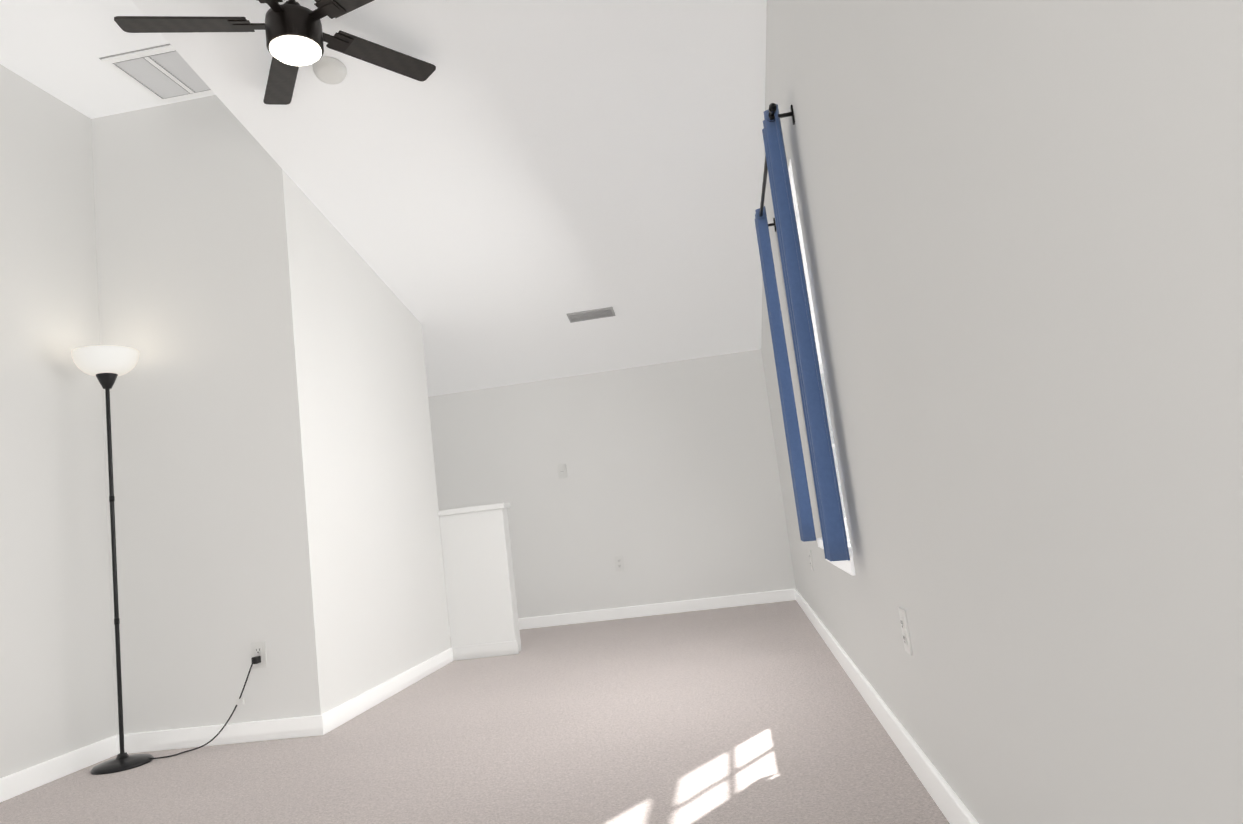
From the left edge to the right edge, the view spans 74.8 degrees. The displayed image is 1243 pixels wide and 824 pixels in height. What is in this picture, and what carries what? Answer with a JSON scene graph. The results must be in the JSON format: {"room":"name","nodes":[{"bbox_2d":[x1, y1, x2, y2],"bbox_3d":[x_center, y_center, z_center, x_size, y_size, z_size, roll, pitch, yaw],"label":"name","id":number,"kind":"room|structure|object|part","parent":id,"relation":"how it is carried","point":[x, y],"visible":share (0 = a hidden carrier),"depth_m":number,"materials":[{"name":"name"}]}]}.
{"room":"empty loft room","nodes":[
{"label":"empty loft room","id":0,"kind":"room"},
{"bbox_2d":[0,64,115,777],"bbox_3d":[-2.679,-0.172,2.964,0.150,3.300,8.050,-8,-7,7],"label":"wall","id":1,"kind":"structure","parent":0,"point":[57,699],"depth_m":3.56,"materials":[{"name":"paint"}]},
{"bbox_2d":[0,735,115,802],"bbox_3d":[-2.595,1.238,1.308,0.019,0.085,4.820,-8,-7,7],"label":"baseboard","id":2,"kind":"structure","parent":1,"relation":"attached to","point":[20,782],"depth_m":3.33,"materials":[{"name":"white wood"}]},
{"bbox_2d":[0,0,215,118],"bbox_3d":[-2.494,-1.917,1.649,0.987,0.240,4.820,-8,-7,7],"label":"ceiling","id":3,"kind":"structure","parent":0,"point":[58,49],"depth_m":3.52,"materials":[{"name":"paint"}]},
{"bbox_2d":[99,44,213,102],"bbox_3d":[-2.094,-1.565,3.771,0.389,0.013,0.399,-8,-7,7],"label":"ceiling vent","id":4,"kind":"object","parent":3,"relation":"in","point":[164,73],"visible":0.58,"depth_m":3.74,"materials":[{"name":"metal"}]},
{"bbox_2d":[91,95,450,734],"bbox_3d":[-1.884,-0.050,4.667,0.987,3.300,1.700,-8,-7,7],"label":"wall","id":5,"kind":"structure","parent":0,"point":[274,482],"depth_m":3.87,"materials":[{"name":"paint"}]},
{"bbox_2d":[116,715,315,754],"bbox_3d":[-1.802,1.438,3.618,0.930,0.085,0.023,-8,-7,7],"label":"baseboard","id":6,"kind":"structure","parent":5,"relation":"attached to","point":[296,727],"depth_m":3.61,"materials":[{"name":"white wood"}]},
{"bbox_2d":[251,641,266,668],"bbox_3d":[-1.623,1.086,3.637,0.070,0.115,0.009,-8,-7,7],"label":"outlet","id":7,"kind":"object","parent":5,"relation":"attached to","point":[258,648],"visible":0.88,"depth_m":3.64,"materials":[{"name":"white plastic"}]},
{"bbox_2d":[316,648,452,735],"bbox_3d":[-1.200,1.464,4.389,0.015,0.085,1.695,-8,-7,7],"label":"baseboard","id":8,"kind":"structure","parent":5,"relation":"attached to","point":[339,715],"depth_m":4.11,"materials":[{"name":"white wood"}]},
{"bbox_2d":[131,0,766,396],"bbox_3d":[-1.066,-1.068,2.851,3.292,1.951,7.750,-8,-7,7],"label":"ceiling","id":9,"kind":"structure","parent":0,"point":[501,192],"depth_m":4.02,"materials":[{"name":"paint"}]},
{"bbox_2d":[114,0,435,104],"bbox_3d":[-1.178,-1.429,2.860,1.106,0.343,1.055,-8,-7,7],"label":"ceiling fan","id":10,"kind":"object","parent":9,"relation":"hanging from","point":[296,36],"visible":1,"depth_m":2.85,"materials":[{"name":"brown metal"}]},
{"bbox_2d":[313,56,346,84],"bbox_3d":[-1.195,-1.398,3.336,0.132,0.062,0.132,-8,-7,7],"label":"smoke detector","id":11,"kind":"object","parent":9,"relation":"attached to","point":[329,70],"visible":1,"depth_m":3.31,"materials":[{"name":"white plastic"}]},
{"bbox_2d":[567,307,615,322],"bbox_3d":[-0.209,-0.670,5.610,0.320,0.037,0.129,-8,-7,7],"label":"ceiling vent","id":12,"kind":"object","parent":9,"relation":"in","point":[591,314],"visible":1,"depth_m":5.60,"materials":[{"name":"metal"}]},
{"bbox_2d":[0,600,949,823],"bbox_3d":[-0.780,1.280,2.549,3.592,0.120,8.050,-8,-7,7],"label":"floor","id":13,"kind":"structure","parent":0,"point":[757,714],"depth_m":2.95,"materials":[{"name":"carpet"}]},
{"bbox_2d":[71,345,260,774],"bbox_3d":[-2.018,0.591,3.569,0.652,1.793,0.342,-8,-7,7],"label":"floor lamp","id":14,"kind":"object","parent":13,"relation":"on","point":[106,365],"visible":1,"depth_m":3.55,"materials":[{"name":"black metal"}]},
{"bbox_3d":[-2.317,-0.219,3.657,0.260,0.105,0.260,-8,-7,7],"label":"lamp shade","id":15,"kind":"part","parent":14,"relation":"part of","materials":[{"name":"white glass"}]},
{"bbox_3d":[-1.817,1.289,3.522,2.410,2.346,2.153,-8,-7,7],"label":"cord","id":16,"kind":"part","parent":14,"relation":"part of","materials":[{"name":"black rubber"}]},
{"bbox_2d":[438,503,521,660],"bbox_3d":[-0.918,1.104,5.333,0.450,0.965,0.160,-8,-7,7],"label":"wall","id":17,"kind":"structure","parent":0,"point":[480,587],"depth_m":5.28,"materials":[{"name":"white paint"}]},
{"bbox_2d":[428,349,795,618],"bbox_3d":[-0.395,0.636,6.580,3.592,2.076,0.150,-8,-7,7],"label":"wall","id":18,"kind":"structure","parent":0,"point":[669,489],"depth_m":6.45,"materials":[{"name":"paint"}]},
{"bbox_2d":[558,463,567,478],"bbox_3d":[-0.473,0.474,6.526,0.070,0.115,0.011,-8,-7,7],"label":"light switch","id":19,"kind":"object","parent":18,"relation":"attached to","point":[562,470],"visible":1,"depth_m":6.52,"materials":[{"name":"white plastic"}]},
{"bbox_2d":[614,555,624,570],"bbox_3d":[-0.016,1.187,6.387,0.070,0.115,0.009,-8,-7,7],"label":"electrical outlet","id":20,"kind":"object","parent":18,"relation":"attached to","point":[619,563],"visible":1,"depth_m":6.38,"materials":[{"name":"white plastic"}]},
{"bbox_2d":[449,589,791,629],"bbox_3d":[-0.297,1.608,6.373,3.270,0.085,0.015,-8,-7,7],"label":"baseboard","id":21,"kind":"structure","parent":18,"relation":"attached to","point":[779,595],"depth_m":6.30,"materials":[{"name":"white wood"}]},
{"bbox_2d":[761,0,1242,823],"bbox_3d":[0.721,-0.537,2.554,0.150,3.100,8.050,-8,-7,7],"label":"wall","id":22,"kind":"structure","parent":0,"point":[1021,224],"depth_m":1.08,"materials":[{"name":"paint"}]},
{"bbox_2d":[754,103,849,560],"bbox_3d":[0.730,-0.239,3.385,0.105,1.620,1.325,-8,-7,7],"label":"curtains","id":23,"kind":"object","parent":22,"relation":"attached to","point":[833,530],"visible":1,"depth_m":2.89,"materials":[{"name":"blue fabric"}]},
{"bbox_3d":[0.646,-0.991,3.480,0.088,0.065,1.325,-8,-7,7],"label":"rod","id":24,"kind":"part","parent":23,"relation":"part of","materials":[{"name":"black metal"}]},
{"bbox_3d":[0.775,-0.189,3.897,0.058,1.600,0.199,-8,-7,7],"label":"panel","id":25,"kind":"part","parent":23,"relation":"part of","materials":[{"name":"blue fabric"}]},
{"bbox_2d":[809,550,813,570],"bbox_3d":[1.064,0.833,4.572,0.009,0.115,0.070,-8,-7,7],"label":"electrical outlet","id":26,"kind":"object","parent":22,"relation":"attached to","point":[811,563],"visible":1,"depth_m":4.54,"materials":[{"name":"white plastic"}]},
{"bbox_2d":[788,159,854,575],"bbox_3d":[0.856,-0.165,3.423,0.185,1.605,0.850,-8,-7,7],"label":"window","id":27,"kind":"structure","parent":22,"relation":"in","point":[847,566],"depth_m":3.65,"materials":[{"name":"white plastic"}]},
{"bbox_2d":[792,589,978,823],"bbox_3d":[0.819,0.959,2.373,0.019,0.085,7.750,-8,-7,7],"label":"baseboard","id":28,"kind":"structure","parent":22,"relation":"attached to","point":[949,803],"depth_m":2.36,"materials":[{"name":"white wood"}]},
{"bbox_2d":[898,607,912,655],"bbox_3d":[0.743,0.574,2.132,0.009,0.115,0.070,-8,-7,7],"label":"electrical outlet","id":29,"kind":"object","parent":22,"relation":"attached to","point":[905,631],"visible":1,"depth_m":2.11,"materials":[{"name":"white plastic"}]}
]}

